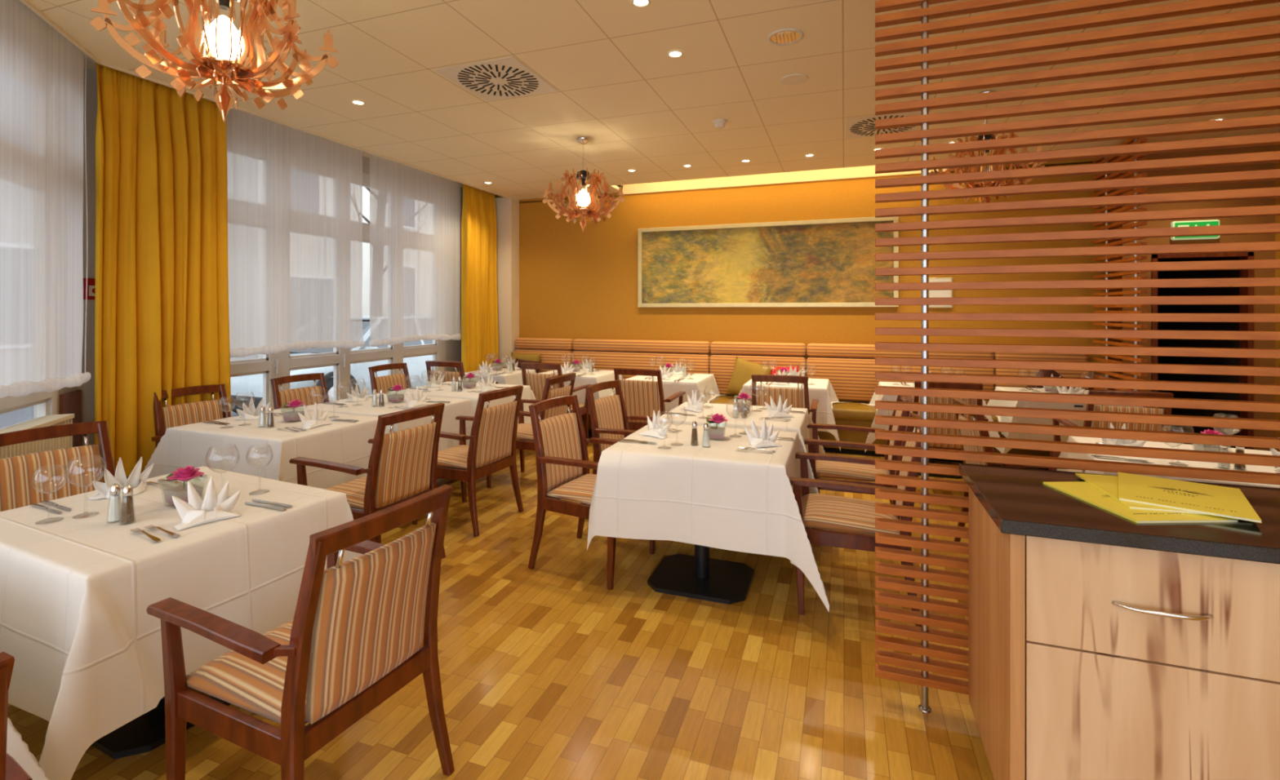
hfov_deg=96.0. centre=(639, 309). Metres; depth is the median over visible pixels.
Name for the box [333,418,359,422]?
table knife
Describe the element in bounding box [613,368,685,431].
armchair
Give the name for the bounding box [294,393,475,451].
tablecloth
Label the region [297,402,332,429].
napkin
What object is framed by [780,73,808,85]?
ceiling speaker
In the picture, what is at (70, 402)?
trim
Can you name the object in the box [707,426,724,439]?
glass vase
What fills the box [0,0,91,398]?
blind
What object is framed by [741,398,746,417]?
pepper shaker
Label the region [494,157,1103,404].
wall
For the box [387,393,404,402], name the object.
glass vase
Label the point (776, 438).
table knife
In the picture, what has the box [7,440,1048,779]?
floor
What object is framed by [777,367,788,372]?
rose
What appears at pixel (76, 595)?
tablecloth
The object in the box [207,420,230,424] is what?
table knife
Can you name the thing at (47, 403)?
window
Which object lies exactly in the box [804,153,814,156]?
recessed light
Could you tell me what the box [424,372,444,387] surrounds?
napkin
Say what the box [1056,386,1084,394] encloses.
napkin
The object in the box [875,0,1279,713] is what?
slatted screen
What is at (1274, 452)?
napkin
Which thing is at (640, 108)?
ceiling
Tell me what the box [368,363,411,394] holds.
armchair
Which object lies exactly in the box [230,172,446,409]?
window
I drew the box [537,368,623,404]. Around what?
tablecloth
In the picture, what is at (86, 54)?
pull cord
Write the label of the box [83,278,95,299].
fire sign
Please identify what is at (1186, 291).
doorway
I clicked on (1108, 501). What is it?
print
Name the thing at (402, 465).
armchair
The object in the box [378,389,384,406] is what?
pepper shaker
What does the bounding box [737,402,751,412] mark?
glass vase
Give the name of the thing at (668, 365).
rose
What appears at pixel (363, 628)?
armchair
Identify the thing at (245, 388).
window
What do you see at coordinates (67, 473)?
wine glass
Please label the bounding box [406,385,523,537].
armchair
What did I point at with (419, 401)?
napkin
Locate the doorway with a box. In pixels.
[1157,257,1239,448]
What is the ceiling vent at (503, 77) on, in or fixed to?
in the ceiling at (640, 108)
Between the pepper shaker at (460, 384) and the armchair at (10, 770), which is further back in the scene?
the pepper shaker at (460, 384)
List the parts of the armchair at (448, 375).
leg, rail, backrest, leg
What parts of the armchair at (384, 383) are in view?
leg, rail, backrest, leg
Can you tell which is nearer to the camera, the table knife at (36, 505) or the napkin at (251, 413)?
the table knife at (36, 505)
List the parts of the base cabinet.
panel, drawer, door, handle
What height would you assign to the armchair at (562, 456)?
0.962 m
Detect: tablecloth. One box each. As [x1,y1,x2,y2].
[0,466,363,779]
[6,717,50,779]
[142,408,393,489]
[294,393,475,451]
[387,381,535,424]
[464,368,537,385]
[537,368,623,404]
[586,422,829,613]
[624,373,723,411]
[659,402,829,530]
[737,378,840,450]
[862,382,1004,453]
[986,386,1142,453]
[1056,435,1279,488]
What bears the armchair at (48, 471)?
on the floor
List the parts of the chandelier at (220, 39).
arm, arm, short arm, short arm, arm, short arm, arm, short arm, bulb, arm, short arm, short arm, arm, short arm, arm, short arm, arm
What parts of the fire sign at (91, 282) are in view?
symbol panel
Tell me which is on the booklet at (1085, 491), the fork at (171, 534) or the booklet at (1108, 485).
the booklet at (1108, 485)
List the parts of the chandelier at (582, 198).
arm, arm, short arm, short arm, arm, short arm, arm, bulb, arm, short arm, short arm, arm, short arm, short arm, arm, arm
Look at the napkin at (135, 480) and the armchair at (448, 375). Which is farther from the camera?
the armchair at (448, 375)
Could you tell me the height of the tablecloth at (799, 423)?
0.602 m
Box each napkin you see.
[87,457,153,499]
[172,475,241,531]
[235,397,270,420]
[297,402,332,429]
[344,382,369,401]
[403,386,430,408]
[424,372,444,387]
[475,360,493,373]
[478,373,498,391]
[505,358,520,369]
[560,361,574,374]
[579,358,595,370]
[638,410,670,439]
[653,364,672,379]
[670,360,684,374]
[679,390,704,413]
[744,418,781,448]
[764,395,794,418]
[772,369,791,386]
[784,364,800,376]
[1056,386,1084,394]
[1101,422,1146,447]
[1270,437,1279,470]
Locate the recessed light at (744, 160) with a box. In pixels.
[741,159,750,162]
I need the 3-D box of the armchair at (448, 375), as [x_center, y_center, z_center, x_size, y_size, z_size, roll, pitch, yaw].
[-2.032,1.042,6.551,0.600,0.962,0.678,0,0,19]
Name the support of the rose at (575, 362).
on the glass vase at (576, 368)
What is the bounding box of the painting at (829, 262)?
[637,216,898,307]
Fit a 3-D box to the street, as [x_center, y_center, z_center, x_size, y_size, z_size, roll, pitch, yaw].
[-13.142,1.610,15.254,25.050,0.060,48.000,0,0,19]
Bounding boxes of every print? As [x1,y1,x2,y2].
[1103,495,1189,514]
[1136,486,1236,512]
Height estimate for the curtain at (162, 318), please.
3.100 m
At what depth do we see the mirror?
8.53 m
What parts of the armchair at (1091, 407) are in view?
leg, armrest, leg, backrest, rail, leg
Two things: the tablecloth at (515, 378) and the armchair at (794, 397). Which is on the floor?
the armchair at (794, 397)
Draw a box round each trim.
[19,0,101,63]
[59,390,81,447]
[97,61,508,198]
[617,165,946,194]
[622,171,944,195]
[1151,252,1253,449]
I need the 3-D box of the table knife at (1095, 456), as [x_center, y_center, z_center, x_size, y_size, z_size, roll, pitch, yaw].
[2.454,0.762,2.922,0.233,0.006,0.018,0,0,28]
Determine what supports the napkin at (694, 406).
on the tablecloth at (799, 423)
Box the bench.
[514,337,1089,469]
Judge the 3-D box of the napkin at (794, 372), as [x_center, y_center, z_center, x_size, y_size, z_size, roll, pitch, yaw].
[1.669,0.694,6.349,0.204,0.162,0.127,0,0,21]
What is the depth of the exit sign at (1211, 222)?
5.18 m
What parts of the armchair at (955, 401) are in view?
leg, rail, backrest, leg, armrest, leg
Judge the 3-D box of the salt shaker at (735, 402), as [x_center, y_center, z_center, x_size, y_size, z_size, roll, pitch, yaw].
[0.678,0.699,4.093,0.047,0.135,0.045,0,0,19]
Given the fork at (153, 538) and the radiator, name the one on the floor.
the radiator
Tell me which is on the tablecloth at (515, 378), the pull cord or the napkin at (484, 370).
the napkin at (484, 370)
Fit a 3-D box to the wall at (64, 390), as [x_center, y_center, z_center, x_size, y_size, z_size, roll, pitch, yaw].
[-3.449,-0.050,3.002,0.120,3.140,1.770,0,0,-23]
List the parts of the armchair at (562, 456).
leg, rail, backrest, seat frame, armrest, seat, leg, armrest, leg, leg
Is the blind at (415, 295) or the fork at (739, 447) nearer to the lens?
the fork at (739, 447)
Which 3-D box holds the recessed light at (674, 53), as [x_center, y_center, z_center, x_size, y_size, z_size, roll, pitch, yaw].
[0.211,-1.526,3.447,0.096,0.007,0.096,0,0,19]
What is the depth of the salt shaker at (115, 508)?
2.07 m
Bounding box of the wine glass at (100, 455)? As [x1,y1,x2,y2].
[65,455,106,519]
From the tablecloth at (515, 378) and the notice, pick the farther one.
the tablecloth at (515, 378)
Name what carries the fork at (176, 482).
on the tablecloth at (76, 595)
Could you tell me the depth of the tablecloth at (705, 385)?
6.20 m
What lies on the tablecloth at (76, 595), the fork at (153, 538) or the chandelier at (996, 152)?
the fork at (153, 538)
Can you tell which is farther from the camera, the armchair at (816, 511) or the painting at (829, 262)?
the painting at (829, 262)
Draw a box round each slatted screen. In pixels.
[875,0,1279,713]
[1093,137,1146,408]
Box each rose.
[166,465,204,488]
[283,399,305,412]
[387,384,404,395]
[462,373,476,382]
[492,359,502,365]
[570,360,580,364]
[662,363,673,368]
[706,413,728,428]
[733,392,751,399]
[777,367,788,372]
[1200,429,1223,446]
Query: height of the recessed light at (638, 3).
0.007 m
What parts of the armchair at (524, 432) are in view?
leg, armrest, leg, seat, seat frame, armrest, leg, backrest, rail, leg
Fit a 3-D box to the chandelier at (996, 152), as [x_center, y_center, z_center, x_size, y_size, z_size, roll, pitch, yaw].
[2.449,-1.109,4.077,0.695,0.839,0.695,0,0,36]
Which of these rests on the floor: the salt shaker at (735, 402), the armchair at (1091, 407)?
the armchair at (1091, 407)
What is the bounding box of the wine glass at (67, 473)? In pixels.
[31,472,67,524]
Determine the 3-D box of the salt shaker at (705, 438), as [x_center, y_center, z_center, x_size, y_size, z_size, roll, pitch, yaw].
[0.368,0.699,3.216,0.047,0.135,0.045,0,0,19]
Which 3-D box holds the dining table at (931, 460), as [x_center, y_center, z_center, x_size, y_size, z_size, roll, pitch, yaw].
[2.785,1.149,5.597,0.780,0.742,0.790,0,0,19]
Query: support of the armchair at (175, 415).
on the floor
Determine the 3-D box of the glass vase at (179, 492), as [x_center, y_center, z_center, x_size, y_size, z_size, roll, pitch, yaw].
[-1.796,0.714,2.270,0.116,0.105,0.116,0,0,26]
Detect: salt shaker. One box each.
[107,484,121,521]
[259,406,266,426]
[372,389,377,406]
[452,376,456,391]
[509,360,512,371]
[589,361,591,372]
[683,364,686,376]
[702,422,709,446]
[733,398,737,417]
[801,368,804,376]
[1217,445,1229,468]
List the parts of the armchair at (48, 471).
backrest, rail, leg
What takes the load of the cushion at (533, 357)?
on the bench
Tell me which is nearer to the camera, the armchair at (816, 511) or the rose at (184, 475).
the rose at (184, 475)
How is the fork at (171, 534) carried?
on the tablecloth at (76, 595)
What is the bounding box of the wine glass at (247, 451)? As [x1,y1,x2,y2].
[245,450,272,495]
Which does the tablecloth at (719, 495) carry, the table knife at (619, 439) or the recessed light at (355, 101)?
the table knife at (619, 439)
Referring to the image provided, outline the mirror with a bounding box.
[364,346,377,349]
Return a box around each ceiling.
[27,0,1279,199]
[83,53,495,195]
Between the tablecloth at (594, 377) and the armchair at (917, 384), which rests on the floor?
the armchair at (917, 384)
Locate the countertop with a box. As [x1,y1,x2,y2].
[959,463,1279,564]
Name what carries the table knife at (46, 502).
on the tablecloth at (76, 595)
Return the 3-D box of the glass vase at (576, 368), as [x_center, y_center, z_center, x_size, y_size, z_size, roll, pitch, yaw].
[-0.792,0.714,7.074,0.116,0.105,0.116,0,0,18]
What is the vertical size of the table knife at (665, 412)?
0.006 m
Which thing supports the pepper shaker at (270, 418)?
on the tablecloth at (344, 442)
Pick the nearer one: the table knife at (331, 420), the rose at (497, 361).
the table knife at (331, 420)
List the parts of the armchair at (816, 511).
leg, leg, armrest, seat, armrest, seat frame, leg, backrest, leg, rail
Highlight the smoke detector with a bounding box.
[712,118,726,128]
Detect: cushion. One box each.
[511,352,540,373]
[515,358,541,373]
[725,356,773,395]
[769,366,799,374]
[1025,369,1075,389]
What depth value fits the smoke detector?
4.64 m
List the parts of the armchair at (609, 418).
leg, rail, backrest, armrest, leg, armrest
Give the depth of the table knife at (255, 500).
2.26 m
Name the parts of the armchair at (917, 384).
leg, seat frame, backrest, rail, leg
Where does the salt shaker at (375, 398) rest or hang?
on the tablecloth at (456, 407)
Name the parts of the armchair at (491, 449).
leg, armrest, seat, leg, armrest, seat frame, leg, backrest, rail, leg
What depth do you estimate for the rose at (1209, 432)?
2.96 m
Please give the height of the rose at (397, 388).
0.106 m
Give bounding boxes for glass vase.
[163,483,203,505]
[282,410,304,421]
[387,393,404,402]
[462,381,476,387]
[492,364,502,370]
[571,366,580,371]
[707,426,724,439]
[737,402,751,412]
[1044,386,1061,392]
[1193,444,1227,452]
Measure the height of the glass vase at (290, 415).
0.105 m
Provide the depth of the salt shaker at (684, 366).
6.54 m
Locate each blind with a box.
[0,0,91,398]
[226,108,364,357]
[368,154,461,346]
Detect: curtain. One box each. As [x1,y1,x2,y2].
[94,62,231,483]
[461,183,498,373]
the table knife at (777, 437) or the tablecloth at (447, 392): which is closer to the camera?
the table knife at (777, 437)
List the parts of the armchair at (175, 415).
armrest, leg, rail, backrest, leg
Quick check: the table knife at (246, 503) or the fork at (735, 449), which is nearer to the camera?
the table knife at (246, 503)
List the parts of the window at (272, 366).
handle, handle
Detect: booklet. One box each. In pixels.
[1043,481,1238,523]
[1075,473,1213,515]
[1117,471,1262,523]
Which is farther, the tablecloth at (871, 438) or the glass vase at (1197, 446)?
the tablecloth at (871, 438)
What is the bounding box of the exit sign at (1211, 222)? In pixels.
[1170,219,1219,239]
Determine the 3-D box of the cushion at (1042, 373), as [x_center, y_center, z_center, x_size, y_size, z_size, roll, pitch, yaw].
[4.051,0.799,5.695,0.560,0.554,0.186,0,0,11]
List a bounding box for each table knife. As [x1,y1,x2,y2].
[30,503,62,514]
[41,500,71,511]
[202,422,227,425]
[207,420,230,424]
[244,502,286,511]
[252,499,293,507]
[330,419,356,422]
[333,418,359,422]
[618,439,656,443]
[618,440,657,444]
[665,412,696,415]
[666,413,697,416]
[776,438,795,440]
[777,436,793,439]
[1091,455,1146,461]
[1095,456,1154,463]
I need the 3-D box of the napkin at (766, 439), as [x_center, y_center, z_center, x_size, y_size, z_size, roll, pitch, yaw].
[0.690,0.694,3.252,0.204,0.162,0.127,0,0,-17]
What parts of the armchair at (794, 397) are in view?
leg, rail, backrest, leg, leg, armrest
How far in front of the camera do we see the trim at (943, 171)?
6.84 m
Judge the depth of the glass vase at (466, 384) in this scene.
5.58 m
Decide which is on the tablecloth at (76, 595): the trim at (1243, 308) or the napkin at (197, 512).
the napkin at (197, 512)
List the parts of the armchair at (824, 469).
leg, leg, armrest, armrest, seat, seat frame, leg, backrest, leg, rail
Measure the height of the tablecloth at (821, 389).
0.569 m
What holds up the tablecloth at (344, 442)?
on the dining table
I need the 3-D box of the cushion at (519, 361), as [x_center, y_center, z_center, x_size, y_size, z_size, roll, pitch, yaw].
[-1.505,0.829,7.533,0.436,0.350,0.216,0,0,28]
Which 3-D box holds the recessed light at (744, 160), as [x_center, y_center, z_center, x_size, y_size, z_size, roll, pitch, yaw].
[1.088,-1.526,5.926,0.096,0.007,0.096,0,0,19]
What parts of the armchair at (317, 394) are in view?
leg, rail, backrest, leg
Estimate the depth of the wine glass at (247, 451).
2.40 m
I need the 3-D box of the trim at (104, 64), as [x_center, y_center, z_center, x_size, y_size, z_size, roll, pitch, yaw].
[-2.568,-1.524,5.710,0.020,0.017,4.585,0,0,19]
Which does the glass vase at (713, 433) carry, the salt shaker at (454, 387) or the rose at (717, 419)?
the rose at (717, 419)
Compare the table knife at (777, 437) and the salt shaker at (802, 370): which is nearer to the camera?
the table knife at (777, 437)
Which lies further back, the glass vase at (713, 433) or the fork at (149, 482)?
the glass vase at (713, 433)
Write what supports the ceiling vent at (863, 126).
in the ceiling at (640, 108)
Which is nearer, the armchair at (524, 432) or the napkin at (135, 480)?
the napkin at (135, 480)
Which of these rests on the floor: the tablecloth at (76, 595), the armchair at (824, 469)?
the armchair at (824, 469)
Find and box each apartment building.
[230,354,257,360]
[257,186,369,358]
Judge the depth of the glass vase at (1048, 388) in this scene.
5.25 m
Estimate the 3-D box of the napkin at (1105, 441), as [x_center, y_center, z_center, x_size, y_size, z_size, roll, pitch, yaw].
[2.593,0.694,3.105,0.127,0.162,0.204,0,0,-44]
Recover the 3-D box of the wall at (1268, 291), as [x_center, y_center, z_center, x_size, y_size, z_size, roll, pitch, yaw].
[5.103,-0.005,5.419,1.090,3.050,0.420,0,0,19]
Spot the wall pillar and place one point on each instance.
(507, 210)
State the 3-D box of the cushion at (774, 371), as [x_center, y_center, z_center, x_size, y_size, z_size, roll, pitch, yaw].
[1.593,0.834,6.543,0.420,0.376,0.204,0,0,15]
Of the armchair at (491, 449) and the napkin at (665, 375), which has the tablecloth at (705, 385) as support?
the napkin at (665, 375)
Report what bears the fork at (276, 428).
on the tablecloth at (344, 442)
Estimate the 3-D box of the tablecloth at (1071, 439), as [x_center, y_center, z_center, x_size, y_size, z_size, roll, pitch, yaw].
[2.889,1.070,2.951,1.381,0.610,1.224,0,0,27]
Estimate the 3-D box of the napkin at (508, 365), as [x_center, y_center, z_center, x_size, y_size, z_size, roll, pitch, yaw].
[-1.635,0.694,7.363,0.204,0.162,0.127,0,0,15]
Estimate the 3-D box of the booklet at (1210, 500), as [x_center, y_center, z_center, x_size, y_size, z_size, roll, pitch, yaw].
[1.609,0.551,1.717,0.286,0.006,0.345,0,0,39]
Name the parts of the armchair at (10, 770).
leg, rail, armrest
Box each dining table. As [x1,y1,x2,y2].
[91,696,231,759]
[647,544,754,604]
[918,446,962,479]
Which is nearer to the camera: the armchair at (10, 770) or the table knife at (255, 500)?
the armchair at (10, 770)
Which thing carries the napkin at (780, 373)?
on the tablecloth at (821, 389)
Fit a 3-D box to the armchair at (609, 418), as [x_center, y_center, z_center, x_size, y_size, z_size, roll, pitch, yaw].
[-0.014,1.042,4.282,0.678,0.962,0.600,0,0,26]
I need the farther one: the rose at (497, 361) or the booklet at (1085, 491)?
the rose at (497, 361)
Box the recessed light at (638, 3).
[631,0,650,7]
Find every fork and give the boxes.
[129,528,161,542]
[144,524,180,537]
[145,481,173,488]
[157,480,182,485]
[275,428,299,431]
[735,448,773,453]
[738,447,775,452]
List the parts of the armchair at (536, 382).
leg, rail, backrest, leg, seat, seat frame, armrest, leg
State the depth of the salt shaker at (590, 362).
6.98 m
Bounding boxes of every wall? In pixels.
[33,377,79,418]
[80,67,462,446]
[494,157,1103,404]
[1103,144,1275,451]
[1275,132,1279,452]
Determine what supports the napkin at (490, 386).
on the tablecloth at (447, 392)
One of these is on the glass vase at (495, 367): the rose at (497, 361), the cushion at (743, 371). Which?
the rose at (497, 361)
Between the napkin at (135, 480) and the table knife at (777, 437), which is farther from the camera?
the table knife at (777, 437)
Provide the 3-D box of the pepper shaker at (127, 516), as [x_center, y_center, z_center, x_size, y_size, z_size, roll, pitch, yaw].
[-1.838,0.699,2.069,0.047,0.135,0.045,0,0,19]
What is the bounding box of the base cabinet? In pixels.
[968,487,1279,779]
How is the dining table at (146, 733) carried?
on the floor
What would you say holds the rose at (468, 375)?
on the glass vase at (466, 384)
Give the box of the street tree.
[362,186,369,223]
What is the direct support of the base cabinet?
on the floor
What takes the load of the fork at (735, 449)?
on the tablecloth at (719, 495)
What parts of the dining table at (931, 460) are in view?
plate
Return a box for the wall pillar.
[494,196,519,368]
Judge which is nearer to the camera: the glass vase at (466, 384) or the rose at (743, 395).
the rose at (743, 395)
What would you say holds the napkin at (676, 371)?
on the tablecloth at (705, 385)
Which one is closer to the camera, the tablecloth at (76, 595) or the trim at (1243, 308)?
the tablecloth at (76, 595)
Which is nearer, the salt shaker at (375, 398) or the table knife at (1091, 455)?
the table knife at (1091, 455)
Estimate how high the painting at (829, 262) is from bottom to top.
1.010 m
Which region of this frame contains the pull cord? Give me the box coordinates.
[84,53,87,373]
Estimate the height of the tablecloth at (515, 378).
0.477 m
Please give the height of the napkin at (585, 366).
0.162 m
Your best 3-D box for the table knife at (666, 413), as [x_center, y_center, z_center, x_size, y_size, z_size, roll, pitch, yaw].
[0.299,0.762,4.181,0.233,0.006,0.018,0,0,20]
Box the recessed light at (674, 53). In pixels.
[666,49,683,57]
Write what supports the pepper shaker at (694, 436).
on the tablecloth at (719, 495)
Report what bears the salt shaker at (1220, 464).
on the tablecloth at (1071, 439)
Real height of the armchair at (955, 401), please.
0.962 m
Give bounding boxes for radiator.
[0,413,74,459]
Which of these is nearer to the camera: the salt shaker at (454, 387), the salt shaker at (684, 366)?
the salt shaker at (454, 387)
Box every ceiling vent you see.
[434,56,557,101]
[846,111,921,138]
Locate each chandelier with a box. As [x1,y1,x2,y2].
[89,0,338,121]
[542,137,625,232]
[928,89,1046,203]
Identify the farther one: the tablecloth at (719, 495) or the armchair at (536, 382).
the armchair at (536, 382)
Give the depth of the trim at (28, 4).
3.13 m
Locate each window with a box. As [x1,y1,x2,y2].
[0,391,58,429]
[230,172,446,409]
[230,315,432,413]
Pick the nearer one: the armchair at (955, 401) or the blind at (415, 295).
the armchair at (955, 401)
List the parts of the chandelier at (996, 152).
arm, arm, short arm, short arm, arm, arm, short arm, arm, arm, short arm, short arm, short arm, arm, arm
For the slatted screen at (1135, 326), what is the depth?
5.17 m
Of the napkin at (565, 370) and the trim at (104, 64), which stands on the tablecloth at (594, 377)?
the napkin at (565, 370)
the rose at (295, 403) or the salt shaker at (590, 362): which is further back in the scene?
the salt shaker at (590, 362)
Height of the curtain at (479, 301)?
3.100 m
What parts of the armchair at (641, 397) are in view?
leg, rail, seat frame, backrest, leg, armrest, leg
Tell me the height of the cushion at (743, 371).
0.513 m
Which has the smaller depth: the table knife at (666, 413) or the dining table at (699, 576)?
the dining table at (699, 576)
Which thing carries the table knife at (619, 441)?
on the tablecloth at (719, 495)
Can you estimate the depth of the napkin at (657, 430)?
3.47 m
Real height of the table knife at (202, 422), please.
0.006 m
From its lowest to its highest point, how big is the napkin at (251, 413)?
0.162 m
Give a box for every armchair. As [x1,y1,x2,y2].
[0,421,147,511]
[0,652,32,779]
[146,484,454,779]
[151,384,231,448]
[270,373,329,409]
[288,402,445,559]
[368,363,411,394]
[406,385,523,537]
[425,360,497,384]
[483,373,576,488]
[520,362,592,445]
[528,395,655,590]
[585,380,653,519]
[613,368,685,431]
[747,374,818,423]
[788,413,929,627]
[803,395,912,529]
[908,381,988,450]
[951,398,1079,542]
[1053,389,1173,455]
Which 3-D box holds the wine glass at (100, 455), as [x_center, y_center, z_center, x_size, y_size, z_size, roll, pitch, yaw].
[-2.061,0.659,2.144,0.112,0.215,0.112,0,0,19]
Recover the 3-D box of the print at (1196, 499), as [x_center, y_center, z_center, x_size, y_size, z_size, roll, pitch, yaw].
[1.586,0.548,1.688,0.206,0.001,0.174,0,0,39]
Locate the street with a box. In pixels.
[0,405,239,428]
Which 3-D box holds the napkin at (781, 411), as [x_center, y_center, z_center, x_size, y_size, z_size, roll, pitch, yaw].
[0.994,0.694,4.129,0.204,0.162,0.127,0,0,-11]
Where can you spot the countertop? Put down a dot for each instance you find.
(1017, 500)
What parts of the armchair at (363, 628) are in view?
leg, armrest, seat, leg, seat frame, leg, armrest, backrest, rail, leg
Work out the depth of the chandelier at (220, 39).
2.07 m
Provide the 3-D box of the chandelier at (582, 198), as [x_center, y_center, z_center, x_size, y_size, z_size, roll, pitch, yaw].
[-0.507,-1.109,5.165,0.695,0.839,0.695,0,0,-17]
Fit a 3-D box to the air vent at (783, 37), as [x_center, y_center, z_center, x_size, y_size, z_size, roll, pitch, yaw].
[0.815,-1.524,3.233,0.196,0.011,0.196,0,0,19]
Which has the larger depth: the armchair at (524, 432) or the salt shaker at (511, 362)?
the salt shaker at (511, 362)
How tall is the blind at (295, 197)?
1.990 m
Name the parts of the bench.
backrest panel, backrest panel, backrest panel, seat, seat, backrest panel, backrest panel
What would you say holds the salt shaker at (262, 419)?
on the tablecloth at (344, 442)
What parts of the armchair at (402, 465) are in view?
leg, armrest, seat, armrest, leg, leg, seat frame, backrest, rail, leg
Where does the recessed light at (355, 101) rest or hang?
in the ceiling at (640, 108)
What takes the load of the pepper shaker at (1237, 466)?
on the tablecloth at (1071, 439)
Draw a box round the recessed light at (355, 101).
[351,99,365,105]
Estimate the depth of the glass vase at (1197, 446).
2.95 m
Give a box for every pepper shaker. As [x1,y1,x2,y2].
[120,484,134,523]
[266,406,275,426]
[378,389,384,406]
[457,377,462,391]
[691,421,697,444]
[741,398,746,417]
[1234,446,1245,469]
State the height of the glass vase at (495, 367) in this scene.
0.105 m
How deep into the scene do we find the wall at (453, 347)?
3.90 m
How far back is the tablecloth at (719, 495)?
2.99 m
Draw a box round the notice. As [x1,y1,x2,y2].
[928,277,952,307]
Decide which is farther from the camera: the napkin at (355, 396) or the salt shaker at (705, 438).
the napkin at (355, 396)
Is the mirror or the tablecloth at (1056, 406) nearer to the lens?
the tablecloth at (1056, 406)
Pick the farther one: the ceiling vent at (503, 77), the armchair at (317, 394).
the armchair at (317, 394)
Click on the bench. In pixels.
(851, 379)
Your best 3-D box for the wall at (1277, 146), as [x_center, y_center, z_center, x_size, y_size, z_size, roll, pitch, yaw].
[4.077,-0.005,0.733,0.100,3.050,9.300,0,0,19]
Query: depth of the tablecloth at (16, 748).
1.49 m

